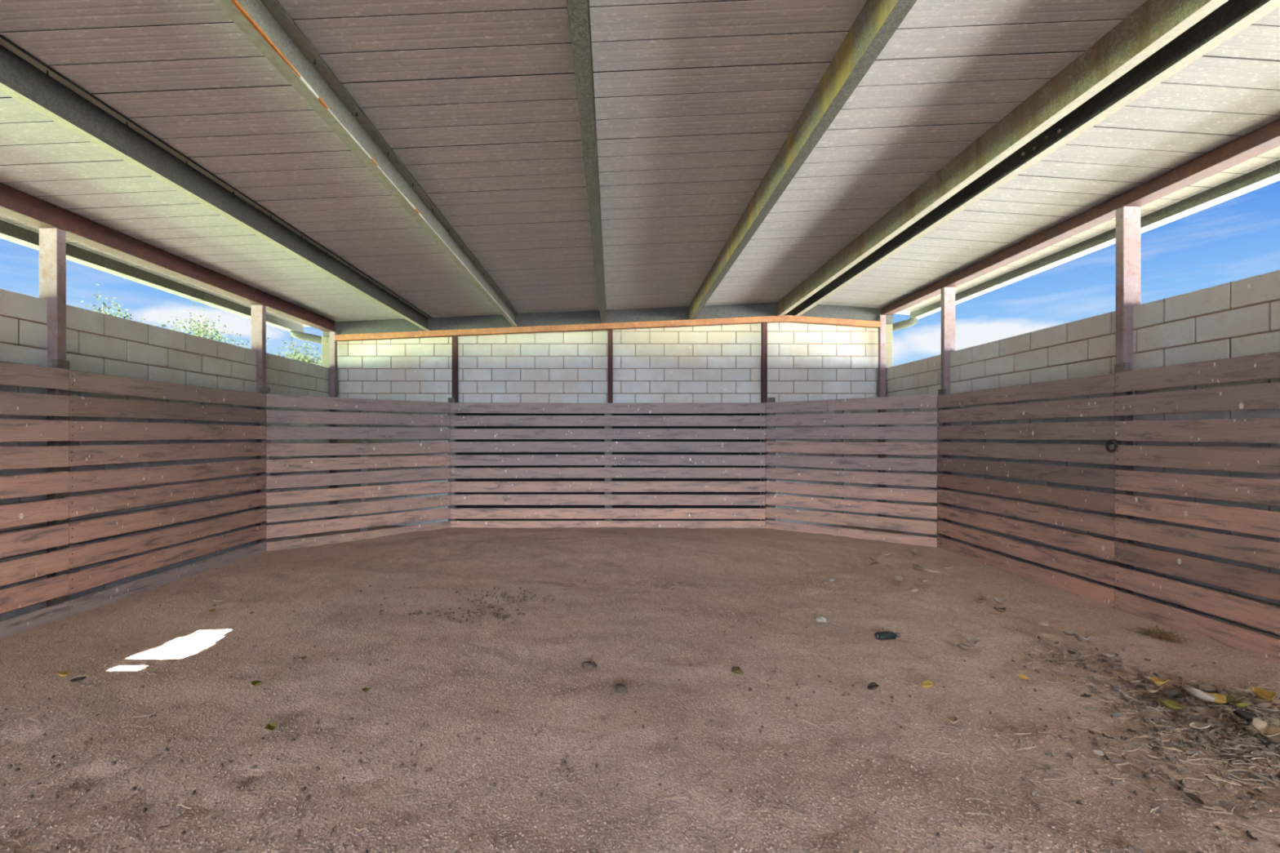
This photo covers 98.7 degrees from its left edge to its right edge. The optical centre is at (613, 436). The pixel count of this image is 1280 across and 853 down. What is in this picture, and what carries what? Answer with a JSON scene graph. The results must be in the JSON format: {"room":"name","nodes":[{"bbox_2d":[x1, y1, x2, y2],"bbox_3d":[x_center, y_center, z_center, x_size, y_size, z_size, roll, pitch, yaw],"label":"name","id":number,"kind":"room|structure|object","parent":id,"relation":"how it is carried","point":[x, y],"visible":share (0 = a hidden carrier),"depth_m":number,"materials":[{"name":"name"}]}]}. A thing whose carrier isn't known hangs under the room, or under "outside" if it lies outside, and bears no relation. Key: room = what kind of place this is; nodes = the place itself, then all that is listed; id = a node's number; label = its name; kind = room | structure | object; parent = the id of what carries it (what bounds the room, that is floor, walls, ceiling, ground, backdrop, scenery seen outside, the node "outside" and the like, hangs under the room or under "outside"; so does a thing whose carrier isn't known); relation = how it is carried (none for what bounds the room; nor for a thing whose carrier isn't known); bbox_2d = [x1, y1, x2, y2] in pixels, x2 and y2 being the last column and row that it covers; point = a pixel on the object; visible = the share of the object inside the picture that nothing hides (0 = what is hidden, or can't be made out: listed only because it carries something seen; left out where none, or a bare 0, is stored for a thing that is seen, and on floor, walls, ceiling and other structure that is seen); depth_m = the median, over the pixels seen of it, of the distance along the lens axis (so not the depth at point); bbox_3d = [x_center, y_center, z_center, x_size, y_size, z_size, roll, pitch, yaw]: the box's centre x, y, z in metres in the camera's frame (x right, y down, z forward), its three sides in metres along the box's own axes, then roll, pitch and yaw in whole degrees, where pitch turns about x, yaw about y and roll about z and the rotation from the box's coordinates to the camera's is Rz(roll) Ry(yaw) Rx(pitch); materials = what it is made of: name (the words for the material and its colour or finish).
{"room":"horse stable","nodes":[
{"label":"horse stable","id":0,"kind":"room"},
{"bbox_2d":[0,288,329,621],"bbox_3d":[-3.969,0.200,0.075,0.163,2.280,15.150,0,0,0],"label":"wall","id":1,"kind":"structure","parent":0,"point":[99,343],"depth_m":4.55,"materials":[{"name":"grey concrete"}]},
{"bbox_2d":[321,321,892,525],"bbox_3d":[-0.085,-0.167,7.719,7.950,3.014,0.162,0,0,0],"label":"wall","id":2,"kind":"structure","parent":0,"point":[806,362],"depth_m":7.64,"materials":[{"name":"grey concrete"}]},
{"bbox_2d":[289,331,321,343],"bbox_3d":[-4.233,-0.152,7.801,0.626,2.684,0.157,0,0,-25],"label":"downpipe","id":3,"kind":"object","parent":2,"relation":"attached to","point":[300,335],"visible":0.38,"depth_m":7.72,"materials":[{"name":"grey metal"}]},
{"bbox_2d":[892,318,918,331],"bbox_3d":[4.049,-0.245,7.803,0.551,2.870,0.161,0,0,30],"label":"downpipe","id":4,"kind":"object","parent":2,"relation":"attached to","point":[908,322],"visible":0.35,"depth_m":7.72,"materials":[{"name":"grey metal"}]},
{"bbox_2d":[0,524,1279,852],"bbox_3d":[-0.070,1.231,0.085,7.700,0.099,15.170,0,0,0],"label":"floor","id":5,"kind":"structure","parent":0,"point":[568,547],"depth_m":2.54,"materials":[{"name":"soil"}]},
{"bbox_2d":[39,227,66,607],"bbox_3d":[-3.886,-0.072,3.808,0.125,2.724,0.065,0,0,0],"label":"steel post","id":6,"kind":"object","parent":5,"relation":"on","point":[52,241],"visible":0.44,"depth_m":3.78,"materials":[{"name":"metal"}]},
{"bbox_2d":[51,359,266,615],"bbox_3d":[-3.785,0.377,4.837,0.078,1.806,2.197,0,0,0],"label":"panel","id":7,"kind":"object","parent":6,"relation":"attached to","point":[79,381],"visible":0.93,"depth_m":4.49,"materials":[{"name":"wood"}]},
{"bbox_2d":[57,670,70,677],"bbox_3d":[-2.769,1.199,2.771,0.067,0.032,0.046,0,0,-1],"label":"dry leaf","id":8,"kind":"object","parent":5,"relation":"on","point":[64,673],"visible":1,"depth_m":2.78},
{"bbox_2d":[69,676,87,682],"bbox_3d":[-2.640,1.201,2.713,0.050,0.020,0.050,0,0,-16],"label":"dry leaf","id":9,"kind":"object","parent":5,"relation":"on","point":[77,679],"visible":1,"depth_m":2.71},
{"bbox_2d":[213,599,224,602],"bbox_3d":[-2.901,1.210,4.036,0.050,0.021,0.049,0,0,9],"label":"dry leaf","id":10,"kind":"object","parent":5,"relation":"on","point":[215,600],"visible":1,"depth_m":4.04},
{"bbox_2d":[250,680,262,686],"bbox_3d":[-1.737,1.208,2.680,0.050,0.025,0.054,0,0,27],"label":"dry leaf","id":11,"kind":"object","parent":5,"relation":"on","point":[255,683],"visible":1,"depth_m":2.68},
{"bbox_2d":[251,305,266,543],"bbox_3d":[-3.886,-0.072,6.020,0.125,2.724,0.065,0,0,0],"label":"steel post","id":12,"kind":"object","parent":5,"relation":"on","point":[258,312],"visible":0.44,"depth_m":5.99,"materials":[{"name":"metal"}]},
{"bbox_2d":[264,722,277,731],"bbox_3d":[-1.435,1.221,2.303,0.059,0.029,0.046,0,0,20],"label":"dry leaf","id":13,"kind":"object","parent":5,"relation":"on","point":[271,726],"visible":1,"depth_m":2.31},
{"bbox_2d":[297,655,306,662],"bbox_3d":[-1.680,1.203,2.970,0.059,0.027,0.046,0,0,20],"label":"dry leaf","id":14,"kind":"object","parent":5,"relation":"on","point":[302,659],"visible":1,"depth_m":2.97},
{"bbox_2d":[329,331,337,519],"bbox_3d":[-3.840,-0.072,7.540,0.075,2.724,0.068,0,0,0],"label":"steel post","id":15,"kind":"object","parent":5,"relation":"on","point":[333,344],"visible":0.44,"depth_m":7.50,"materials":[{"name":"metal"}]},
{"bbox_2d":[259,387,450,551],"bbox_3d":[-3.018,0.384,6.693,2.195,1.821,0.077,0,0,-44],"label":"panel","id":16,"kind":"object","parent":5,"relation":"on","point":[363,433],"visible":0.99,"depth_m":6.55,"materials":[{"name":"wood"}]},
{"bbox_2d":[360,687,369,692],"bbox_3d":[-1.190,1.222,2.648,0.044,0.020,0.050,0,0,15],"label":"dry leaf","id":17,"kind":"object","parent":5,"relation":"on","point":[365,689],"visible":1,"depth_m":2.65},
{"bbox_2d":[452,335,457,520],"bbox_3d":[-2.170,-0.044,7.535,0.068,2.667,0.066,0,0,0],"label":"steel post","id":18,"kind":"object","parent":5,"relation":"on","point":[455,338],"visible":0.47,"depth_m":7.50,"materials":[{"name":"metal"}]},
{"bbox_2d":[448,397,765,528],"bbox_3d":[-0.093,0.381,7.469,4.309,1.815,0.084,0,0,0],"label":"panel","id":19,"kind":"object","parent":18,"relation":"attached to","point":[519,464],"visible":0.92,"depth_m":7.43,"materials":[{"name":"wood"}]},
{"bbox_2d":[408,586,554,626],"bbox_3d":[-0.920,1.239,4.020,0.802,0.064,0.943,0,0,20],"label":"crumbs","id":20,"kind":"object","parent":5,"relation":"on","point":[495,615],"visible":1,"depth_m":3.85,"materials":[{"name":"soil"}]},
{"bbox_2d":[581,661,596,669],"bbox_3d":[-0.129,1.236,2.965,0.079,0.039,0.063,0,0,-22],"label":"clod","id":21,"kind":"object","parent":5,"relation":"on","point":[587,664],"visible":1,"depth_m":2.95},
{"bbox_2d":[607,328,613,520],"bbox_3d":[-0.040,-0.090,7.535,0.068,2.759,0.066,0,0,0],"label":"steel post","id":22,"kind":"object","parent":5,"relation":"on","point":[610,331],"visible":0.47,"depth_m":7.50,"materials":[{"name":"metal"}]},
{"bbox_2d":[613,684,626,693],"bbox_3d":[0.036,1.226,2.670,0.062,0.038,0.069,0,0,-3],"label":"clod","id":23,"kind":"object","parent":5,"relation":"on","point":[619,688],"visible":1,"depth_m":2.65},
{"bbox_2d":[0,549,1263,852],"bbox_3d":[0.131,1.239,3.498,6.821,0.082,4.818,0,0,0],"label":"crumbs","id":24,"kind":"object","parent":5,"relation":"on","point":[317,768],"visible":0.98,"depth_m":2.10,"materials":[{"name":"soil"}]},
{"bbox_2d":[0,557,1279,852],"bbox_3d":[-0.069,1.233,3.449,7.291,0.089,4.212,0,0,0],"label":"gravel","id":25,"kind":"object","parent":5,"relation":"on","point":[342,847],"visible":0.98,"depth_m":2.05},
{"bbox_2d":[20,768,66,787],"bbox_3d":[-2.058,1.228,1.983,0.040,0.012,0.118,0,0,16],"label":"twig","id":26,"kind":"object","parent":25,"relation":"on","point":[37,778],"visible":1,"depth_m":1.98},
{"bbox_2d":[0,627,1279,852],"bbox_3d":[0.022,1.233,2.372,6.851,0.058,2.264,0,0,0],"label":"fallen leaves","id":27,"kind":"object","parent":5,"relation":"on","point":[1277,720],"visible":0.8,"depth_m":2.26,"materials":[{"name":"plant"}]},
{"bbox_2d":[1062,657,1077,662],"bbox_3d":[2.498,1.221,2.999,0.047,0.025,0.056,0,0,-33],"label":"dry leaf","id":28,"kind":"object","parent":27,"relation":"on","point":[1068,659],"visible":1,"depth_m":3.00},
{"bbox_2d":[1168,688,1184,699],"bbox_3d":[2.624,1.208,2.557,0.062,0.036,0.062,0,0,18],"label":"dry leaf","id":29,"kind":"object","parent":27,"relation":"on","point":[1174,695],"visible":1,"depth_m":2.57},
{"bbox_2d":[1189,721,1210,728],"bbox_3d":[2.471,1.218,2.312,0.059,0.027,0.059,0,0,-40],"label":"dry leaf","id":30,"kind":"object","parent":27,"relation":"on","point":[1195,725],"visible":1,"depth_m":2.32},
{"bbox_2d":[1183,686,1217,702],"bbox_3d":[2.727,1.194,2.551,0.090,0.060,0.092,0,0,5],"label":"dry leaf","id":31,"kind":"object","parent":27,"relation":"on","point":[1202,695],"visible":1,"depth_m":2.54,"materials":[{"name":"plant"}]},
{"bbox_2d":[1192,705,1221,719],"bbox_3d":[2.568,1.195,2.375,0.080,0.042,0.088,0,0,37],"label":"dry leaf","id":32,"kind":"object","parent":27,"relation":"on","point":[1212,713],"visible":1,"depth_m":2.38,"materials":[{"name":"plant"}]},
{"bbox_2d":[1199,683,1218,692],"bbox_3d":[2.839,1.206,2.619,0.071,0.033,0.054,0,0,-22],"label":"dry leaf","id":33,"kind":"object","parent":27,"relation":"on","point":[1205,687],"visible":1,"depth_m":2.63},
{"bbox_2d":[1208,693,1226,703],"bbox_3d":[2.760,1.205,2.527,0.059,0.043,0.089,0,0,-34],"label":"dry leaf","id":34,"kind":"object","parent":27,"relation":"on","point":[1221,698],"visible":0.72,"depth_m":2.51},
{"bbox_2d":[1219,689,1243,701],"bbox_3d":[2.849,1.202,2.534,0.091,0.030,0.078,0,0,-20],"label":"dry leaf","id":35,"kind":"object","parent":27,"relation":"on","point":[1237,696],"visible":0.85,"depth_m":2.55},
{"bbox_2d":[731,666,742,675],"bbox_3d":[0.640,1.210,2.833,0.060,0.034,0.067,0,0,13],"label":"clod","id":36,"kind":"object","parent":5,"relation":"on","point":[735,669],"visible":1,"depth_m":2.81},
{"bbox_2d":[761,322,767,520],"bbox_3d":[2.074,-0.135,7.535,0.068,2.850,0.066,0,0,0],"label":"steel post","id":37,"kind":"object","parent":5,"relation":"on","point":[764,325],"visible":0.56,"depth_m":7.50,"materials":[{"name":"metal"}]},
{"bbox_2d":[334,315,880,341],"bbox_3d":[-0.070,-1.482,7.534,7.460,0.345,0.068,0,0,0],"label":"beam","id":38,"kind":"structure","parent":37,"relation":"on","point":[789,318],"depth_m":7.50,"materials":[{"name":"orange wood"}]},
{"bbox_2d":[0,34,431,330],"bbox_3d":[-2.527,-1.540,0.036,0.062,0.197,15.072,0,0,0],"label":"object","id":39,"kind":"structure","parent":38,"relation":"on","point":[25,78],"depth_m":3.08,"materials":[{"name":"metal"}]},
{"bbox_2d":[213,0,519,327],"bbox_3d":[-1.332,-1.590,0.036,0.072,0.200,15.072,0,0,0],"label":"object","id":40,"kind":"structure","parent":38,"relation":"on","point":[266,24],"depth_m":2.75,"materials":[{"name":"metal"}]},
{"bbox_2d":[566,0,606,323],"bbox_3d":[-0.130,-1.644,0.036,0.070,0.197,15.072,0,0,0],"label":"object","id":41,"kind":"structure","parent":38,"relation":"on","point":[579,11],"depth_m":2.69,"materials":[{"name":"metal"}]},
{"bbox_2d":[688,0,916,319],"bbox_3d":[1.079,-1.696,0.036,0.068,0.197,15.072,0,0,0],"label":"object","id":42,"kind":"structure","parent":38,"relation":"on","point":[877,20],"depth_m":2.84,"materials":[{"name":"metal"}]},
{"bbox_2d":[777,0,1228,315],"bbox_3d":[2.295,-1.748,0.036,0.066,0.197,15.072,0,0,0],"label":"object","id":43,"kind":"structure","parent":38,"relation":"on","point":[1154,24],"depth_m":2.95,"materials":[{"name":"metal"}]},
{"bbox_2d":[793,0,1279,315],"bbox_3d":[2.511,-1.743,0.036,0.078,0.192,15.072,0,0,0],"label":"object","id":44,"kind":"structure","parent":38,"relation":"on","point":[1233,16],"depth_m":2.89,"materials":[{"name":"metal"}]},
{"bbox_2d":[775,804,803,814],"bbox_3d":[0.578,1.224,1.806,0.084,0.012,0.039,0,0,8],"label":"twig","id":45,"kind":"object","parent":5,"relation":"on","point":[791,809],"visible":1,"depth_m":1.79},
{"bbox_2d":[814,614,826,622],"bbox_3d":[1.387,1.215,3.661,0.074,0.040,0.086,0,0,16],"label":"stone","id":46,"kind":"object","parent":5,"relation":"on","point":[819,618],"visible":1,"depth_m":3.64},
{"bbox_2d":[765,395,937,546],"bbox_3d":[2.860,0.375,6.802,2.023,1.802,0.077,0,0,40],"label":"panel","id":47,"kind":"object","parent":5,"relation":"on","point":[838,476],"visible":0.97,"depth_m":6.71,"materials":[{"name":"wood"}]},
{"bbox_2d":[866,682,879,690],"bbox_3d":[1.256,1.210,2.650,0.050,0.029,0.052,0,0,34],"label":"dry leaf","id":48,"kind":"object","parent":5,"relation":"on","point":[873,686],"visible":1,"depth_m":2.66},
{"bbox_2d":[870,561,879,565],"bbox_3d":[2.488,1.212,5.213,0.087,0.035,0.079,0,0,19],"label":"dry leaf","id":49,"kind":"object","parent":5,"relation":"on","point":[875,563],"visible":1,"depth_m":5.22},
{"bbox_2d":[878,315,885,517],"bbox_3d":[3.690,-0.186,7.540,0.075,2.952,0.068,0,0,0],"label":"steel post","id":50,"kind":"object","parent":5,"relation":"on","point":[882,331],"visible":0.45,"depth_m":7.50,"materials":[{"name":"metal"}]},
{"bbox_2d":[874,631,900,639],"bbox_3d":[1.665,1.209,3.332,0.160,0.046,0.066,0,0,-12],"label":"plastic bottle","id":51,"kind":"object","parent":5,"relation":"on","point":[886,635],"visible":1,"depth_m":3.31,"materials":[{"name":"plastic"}]},
{"bbox_2d":[892,575,903,582],"bbox_3d":[2.336,1.171,4.500,0.089,0.042,0.112,0,0,43],"label":"dry leaf","id":52,"kind":"object","parent":5,"relation":"on","point":[900,579],"visible":1,"depth_m":4.52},
{"bbox_2d":[907,547,918,554],"bbox_3d":[3.066,1.175,5.611,0.101,0.054,0.116,0,0,36],"label":"dry leaf","id":53,"kind":"object","parent":5,"relation":"on","point":[914,551],"visible":1,"depth_m":5.62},
{"bbox_2d":[908,587,918,592],"bbox_3d":[2.276,1.164,4.156,0.068,0.038,0.074,0,0,32],"label":"dry leaf","id":54,"kind":"object","parent":5,"relation":"on","point":[912,589],"visible":1,"depth_m":4.14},
{"bbox_2d":[916,563,925,568],"bbox_3d":[2.906,1.217,5.179,0.088,0.044,0.092,0,0,-37],"label":"dry leaf","id":55,"kind":"object","parent":5,"relation":"on","point":[921,566],"visible":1,"depth_m":5.16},
{"bbox_2d":[917,577,928,582],"bbox_3d":[2.518,1.175,4.473,0.116,0.039,0.087,0,0,-28],"label":"dry leaf","id":56,"kind":"object","parent":5,"relation":"on","point":[922,580],"visible":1,"depth_m":4.45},
{"bbox_2d":[920,680,933,688],"bbox_3d":[1.539,1.216,2.689,0.045,0.033,0.046,0,0,-45],"label":"dry leaf","id":57,"kind":"object","parent":5,"relation":"on","point":[927,683],"visible":1,"depth_m":2.70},
{"bbox_2d":[924,568,939,573],"bbox_3d":[2.851,1.206,4.909,0.131,0.037,0.072,0,0,29],"label":"dry leaf","id":58,"kind":"object","parent":5,"relation":"on","point":[925,569],"visible":1,"depth_m":4.90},
{"bbox_2d":[941,287,955,538],"bbox_3d":[3.747,-0.186,6.143,0.125,2.952,0.065,0,0,0],"label":"steel post","id":59,"kind":"object","parent":5,"relation":"on","point":[948,294],"visible":0.44,"depth_m":6.11,"materials":[{"name":"metal"}]},
{"bbox_2d":[937,373,1118,608],"bbox_3d":[3.645,0.372,5.061,0.077,1.796,2.210,0,0,0],"label":"panel","id":60,"kind":"object","parent":59,"relation":"attached to","point":[1104,502],"visible":1,"depth_m":4.69,"materials":[{"name":"wood"}]},
{"bbox_2d":[943,565,953,568],"bbox_3d":[3.119,1.220,5.116,0.118,0.031,0.064,0,0,-10],"label":"dry leaf","id":61,"kind":"object","parent":5,"relation":"on","point":[948,566],"visible":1,"depth_m":5.09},
{"bbox_2d":[946,716,959,723],"bbox_3d":[1.460,1.216,2.354,0.058,0.026,0.047,0,0,-31],"label":"dry leaf","id":62,"kind":"object","parent":5,"relation":"on","point":[953,719],"visible":1,"depth_m":2.36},
{"bbox_2d":[956,644,972,650],"bbox_3d":[2.012,1.205,3.146,0.071,0.036,0.055,0,0,3],"label":"dry leaf","id":63,"kind":"object","parent":5,"relation":"on","point":[962,646],"visible":1,"depth_m":3.13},
{"bbox_2d":[965,636,980,645],"bbox_3d":[2.101,1.204,3.208,0.085,0.039,0.083,0,0,-29],"label":"dry leaf","id":64,"kind":"object","parent":5,"relation":"on","point":[972,642],"visible":1,"depth_m":3.22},
{"bbox_2d":[973,599,985,603],"bbox_3d":[2.683,1.206,4.021,0.058,0.028,0.063,0,0,-21],"label":"dry leaf","id":65,"kind":"object","parent":5,"relation":"on","point":[979,601],"visible":1,"depth_m":4.02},
{"bbox_2d":[991,595,1006,604],"bbox_3d":[2.835,1.205,4.032,0.114,0.050,0.113,0,0,-28],"label":"dry leaf","id":66,"kind":"object","parent":5,"relation":"on","point":[998,600],"visible":1,"depth_m":4.03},
{"bbox_2d":[993,606,1006,612],"bbox_3d":[2.705,1.211,3.839,0.070,0.033,0.076,0,0,19],"label":"dry leaf","id":67,"kind":"object","parent":5,"relation":"on","point":[1000,610],"visible":1,"depth_m":3.83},
{"bbox_2d":[1017,674,1028,679],"bbox_3d":[2.090,1.228,2.799,0.045,0.022,0.030,0,0,10],"label":"dry leaf","id":68,"kind":"object","parent":5,"relation":"on","point":[1022,677],"visible":1,"depth_m":2.80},
{"bbox_2d":[1015,755,1067,777],"bbox_3d":[1.613,1.244,2.074,0.158,0.012,0.041,0,0,41],"label":"twig","id":69,"kind":"object","parent":5,"relation":"on","point":[1045,766],"visible":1,"depth_m":2.07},
{"bbox_2d":[1037,621,1050,626],"bbox_3d":[2.791,1.218,3.550,0.074,0.030,0.062,0,0,25],"label":"dry leaf","id":70,"kind":"object","parent":5,"relation":"on","point":[1042,624],"visible":1,"depth_m":3.56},
{"bbox_2d":[1040,633,1059,641],"bbox_3d":[2.605,1.207,3.282,0.077,0.032,0.100,0,0,22],"label":"dry leaf","id":71,"kind":"object","parent":5,"relation":"on","point":[1051,637],"visible":1,"depth_m":3.29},
{"bbox_2d":[1062,630,1077,635],"bbox_3d":[2.817,1.214,3.387,0.051,0.029,0.076,0,0,-42],"label":"dry leaf","id":72,"kind":"object","parent":5,"relation":"on","point":[1066,632],"visible":0.88,"depth_m":3.39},
{"bbox_2d":[1066,649,1075,654],"bbox_3d":[2.602,1.227,3.120,0.035,0.016,0.064,0,0,22],"label":"dry leaf","id":73,"kind":"object","parent":5,"relation":"on","point":[1068,651],"visible":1,"depth_m":3.12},
{"bbox_2d":[1071,632,1091,641],"bbox_3d":[2.794,1.201,3.276,0.089,0.051,0.095,0,0,-27],"label":"dry leaf","id":74,"kind":"object","parent":5,"relation":"on","point":[1082,638],"visible":1,"depth_m":3.26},
{"bbox_2d":[1080,694,1092,697],"bbox_3d":[2.246,1.234,2.609,0.051,0.015,0.028,0,0,27],"label":"dry leaf","id":75,"kind":"object","parent":5,"relation":"on","point":[1082,695],"visible":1,"depth_m":2.61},
{"bbox_2d":[1100,651,1115,657],"bbox_3d":[2.749,1.213,3.051,0.070,0.031,0.066,0,0,-39],"label":"dry leaf","id":76,"kind":"object","parent":5,"relation":"on","point":[1109,655],"visible":1,"depth_m":3.04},
{"bbox_2d":[1115,206,1140,594],"bbox_3d":[3.747,-0.186,3.996,0.125,2.952,0.065,0,0,0],"label":"steel post","id":77,"kind":"object","parent":5,"relation":"on","point":[1127,218],"visible":0.44,"depth_m":3.96,"materials":[{"name":"metal"}]},
{"bbox_2d":[1114,351,1279,665],"bbox_3d":[3.646,0.372,2.876,0.077,1.796,2.248,0,0,0],"label":"panel","id":78,"kind":"object","parent":77,"relation":"attached to","point":[1265,616],"visible":0.97,"depth_m":3.37,"materials":[{"name":"wood"}]},
{"bbox_2d":[1105,439,1121,453],"bbox_3d":[3.640,0.069,3.954,0.134,0.098,0.103,0,0,0],"label":"ring","id":79,"kind":"object","parent":78,"relation":"attached to","point":[1111,442],"visible":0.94,"depth_m":3.94,"materials":[{"name":"metal"}]},
{"bbox_2d":[1127,674,1142,684],"bbox_3d":[2.582,1.208,2.718,0.055,0.034,0.071,0,0,44],"label":"dry leaf","id":80,"kind":"object","parent":5,"relation":"on","point":[1131,678],"visible":1,"depth_m":2.73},
{"bbox_2d":[1010,629,1279,852],"bbox_3d":[2.533,1.236,2.262,1.429,0.051,2.226,0,0,35],"label":"leaf litter","id":81,"kind":"object","parent":5,"relation":"on","point":[1213,723],"visible":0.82,"depth_m":2.31,"materials":[{"name":"plant"}]},
{"bbox_2d":[1092,750,1104,755],"bbox_3d":[1.881,1.229,2.129,0.038,0.015,0.025,0,0,15],"label":"dry leaf","id":82,"kind":"object","parent":81,"relation":"on","point":[1100,753],"visible":1,"depth_m":2.13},
{"bbox_2d":[1145,686,1159,693],"bbox_3d":[2.581,1.217,2.635,0.058,0.024,0.048,0,0,-1],"label":"dry leaf","id":83,"kind":"object","parent":81,"relation":"on","point":[1150,690],"visible":1,"depth_m":2.64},
{"bbox_2d":[1226,697,1250,707],"bbox_3d":[2.815,1.203,2.472,0.078,0.035,0.070,0,0,6],"label":"dry leaf","id":84,"kind":"object","parent":81,"relation":"on","point":[1237,704],"visible":1,"depth_m":2.46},
{"bbox_2d":[1249,697,1272,708],"bbox_3d":[2.896,1.195,2.454,0.083,0.040,0.064,0,0,-36],"label":"dry leaf","id":85,"kind":"object","parent":81,"relation":"on","point":[1259,703],"visible":1,"depth_m":2.46,"materials":[{"name":"plant"}]},
{"bbox_2d":[1248,686,1276,701],"bbox_3d":[2.983,1.190,2.528,0.075,0.049,0.108,0,0,0],"label":"dry leaf","id":86,"kind":"object","parent":81,"relation":"on","point":[1262,694],"visible":0.97,"depth_m":2.53,"materials":[{"name":"plant"}]},
{"bbox_2d":[1252,718,1279,737],"bbox_3d":[2.663,1.195,2.235,0.088,0.053,0.094,0,0,17],"label":"dry leaf","id":87,"kind":"object","parent":81,"relation":"on","point":[1261,726],"visible":0.92,"depth_m":2.26,"materials":[{"name":"plant"}]},
{"bbox_2d":[1256,733,1279,744],"bbox_3d":[2.633,1.204,2.180,0.078,0.030,0.090,0,0,3],"label":"dry leaf","id":88,"kind":"object","parent":81,"relation":"on","point":[1275,739],"visible":1,"depth_m":2.19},
{"bbox_2d":[1124,626,1187,644],"bbox_3d":[3.369,1.213,3.389,0.266,0.058,0.292,0,0,-34],"label":"dry grass tuft","id":89,"kind":"object","parent":5,"relation":"on","point":[1161,635],"visible":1,"depth_m":3.36,"materials":[{"name":"plant"}]},
{"bbox_2d":[1150,676,1168,685],"bbox_3d":[2.683,1.208,2.705,0.078,0.038,0.063,0,0,5],"label":"dry leaf","id":90,"kind":"object","parent":5,"relation":"on","point":[1157,682],"visible":1,"depth_m":2.70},
{"bbox_2d":[1159,699,1183,709],"bbox_3d":[2.509,1.210,2.468,0.071,0.030,0.054,0,0,26],"label":"dry leaf","id":91,"kind":"object","parent":5,"relation":"on","point":[1171,704],"visible":1,"depth_m":2.47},
{"bbox_2d":[1183,792,1204,804],"bbox_3d":[1.930,1.205,1.825,0.035,0.015,0.064,0,0,16],"label":"dry leaf","id":92,"kind":"object","parent":5,"relation":"on","point":[1191,796],"visible":1,"depth_m":1.83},
{"bbox_2d":[1231,710,1258,719],"bbox_3d":[2.719,1.200,2.361,0.051,0.031,0.077,0,0,-44],"label":"dry leaf","id":93,"kind":"object","parent":5,"relation":"on","point":[1243,714],"visible":0.98,"depth_m":2.36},
{"bbox_2d":[1235,771,1279,782],"bbox_3d":[2.384,1.244,2.008,0.158,0.012,0.041,0,0,21],"label":"twig","id":94,"kind":"object","parent":5,"relation":"on","point":[1235,771],"visible":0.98,"depth_m":2.02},
{"bbox_2d":[0,0,1279,326],"bbox_3d":[-0.110,-1.732,0.133,8.700,0.346,15.400,0,0,0],"label":"ceiling","id":95,"kind":"structure","parent":0,"point":[696,100],"depth_m":3.16,"materials":[{"name":"wood"}]},
{"bbox_2d":[0,219,303,332],"bbox_3d":[-4.457,-1.522,0.150,0.121,0.128,15.300,0,0,0],"label":"gutter","id":96,"kind":"object","parent":95,"relation":"attached to","point":[10,232],"visible":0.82,"depth_m":5.09,"materials":[{"name":"grey metal"}]},
{"bbox_2d":[0,182,335,331],"bbox_3d":[-3.880,-1.507,0.015,0.140,0.146,15.030,0,0,0],"label":"beam","id":97,"kind":"structure","parent":95,"relation":"attached to","point":[16,204],"depth_m":4.42,"materials":[{"name":"red metal"}]},
{"bbox_2d":[323,302,893,337],"bbox_3d":[-0.070,-1.615,7.600,7.860,0.472,0.050,0,0,0],"label":"roof beam","id":98,"kind":"structure","parent":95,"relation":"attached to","point":[764,309],"depth_m":7.58,"materials":[{"name":"grey metal"}]},
{"bbox_2d":[881,118,1279,315],"bbox_3d":[3.750,-1.709,0.015,0.140,0.095,15.030,0,0,0],"label":"beam","id":99,"kind":"structure","parent":95,"relation":"attached to","point":[1266,138],"depth_m":3.98,"materials":[{"name":"brown wood"}]},
{"bbox_2d":[909,160,1279,319],"bbox_3d":[4.228,-1.703,0.110,0.121,0.118,15.220,0,0,0],"label":"gutter","id":100,"kind":"object","parent":95,"relation":"attached to","point":[1268,174],"visible":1,"depth_m":4.33,"materials":[{"name":"grey metal"}]},
{"bbox_2d":[885,269,1279,639],"bbox_3d":[3.829,0.200,0.075,0.162,2.280,15.150,0,0,0],"label":"wall","id":101,"kind":"structure","parent":0,"point":[1241,317],"depth_m":3.95,"materials":[{"name":"grey concrete"}]},
{"label":"outside","id":102,"kind":"structure","parent":0,"visible":0},
{"label":"ground","id":103,"kind":"structure","parent":102,"visible":0},
{"bbox_2d":[80,284,205,335],"bbox_3d":[-9.213,-0.649,10.133,4.600,4.049,4.259,0,0,-14],"label":"leafy tree","id":104,"kind":"object","parent":103,"relation":"on","point":[115,304],"visible":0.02,"depth_m":9.84,"materials":[{"name":"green plant"}]},
{"bbox_2d":[155,303,268,346],"bbox_3d":[-9.784,-0.899,12.919,3.645,4.551,3.193,0,0,-37],"label":"leafy tree","id":105,"kind":"object","parent":103,"relation":"on","point":[201,331],"visible":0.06,"depth_m":13.15,"materials":[{"name":"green plant"}]},
{"bbox_2d":[266,336,321,365],"bbox_3d":[-18.959,-2.511,33.709,7.150,7.774,6.467,0,0,-12],"label":"leafy tree","id":106,"kind":"object","parent":103,"relation":"on","point":[296,357],"visible":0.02,"depth_m":33.81,"materials":[{"name":"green plant"}]},
{"bbox_3d":[-3.886,-0.072,1.550,0.125,2.724,0.065,0,0,0],"label":"steel post","id":107,"kind":"object","parent":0,"visible":0},
{"bbox_2d":[0,360,68,638],"bbox_3d":[-3.785,0.380,2.643,0.077,1.811,2.278,0,0,0],"label":"panel","id":108,"kind":"object","parent":107,"relation":"attached to","point":[11,515],"visible":0.94,"depth_m":3.54,"materials":[{"name":"wood"}]}
]}

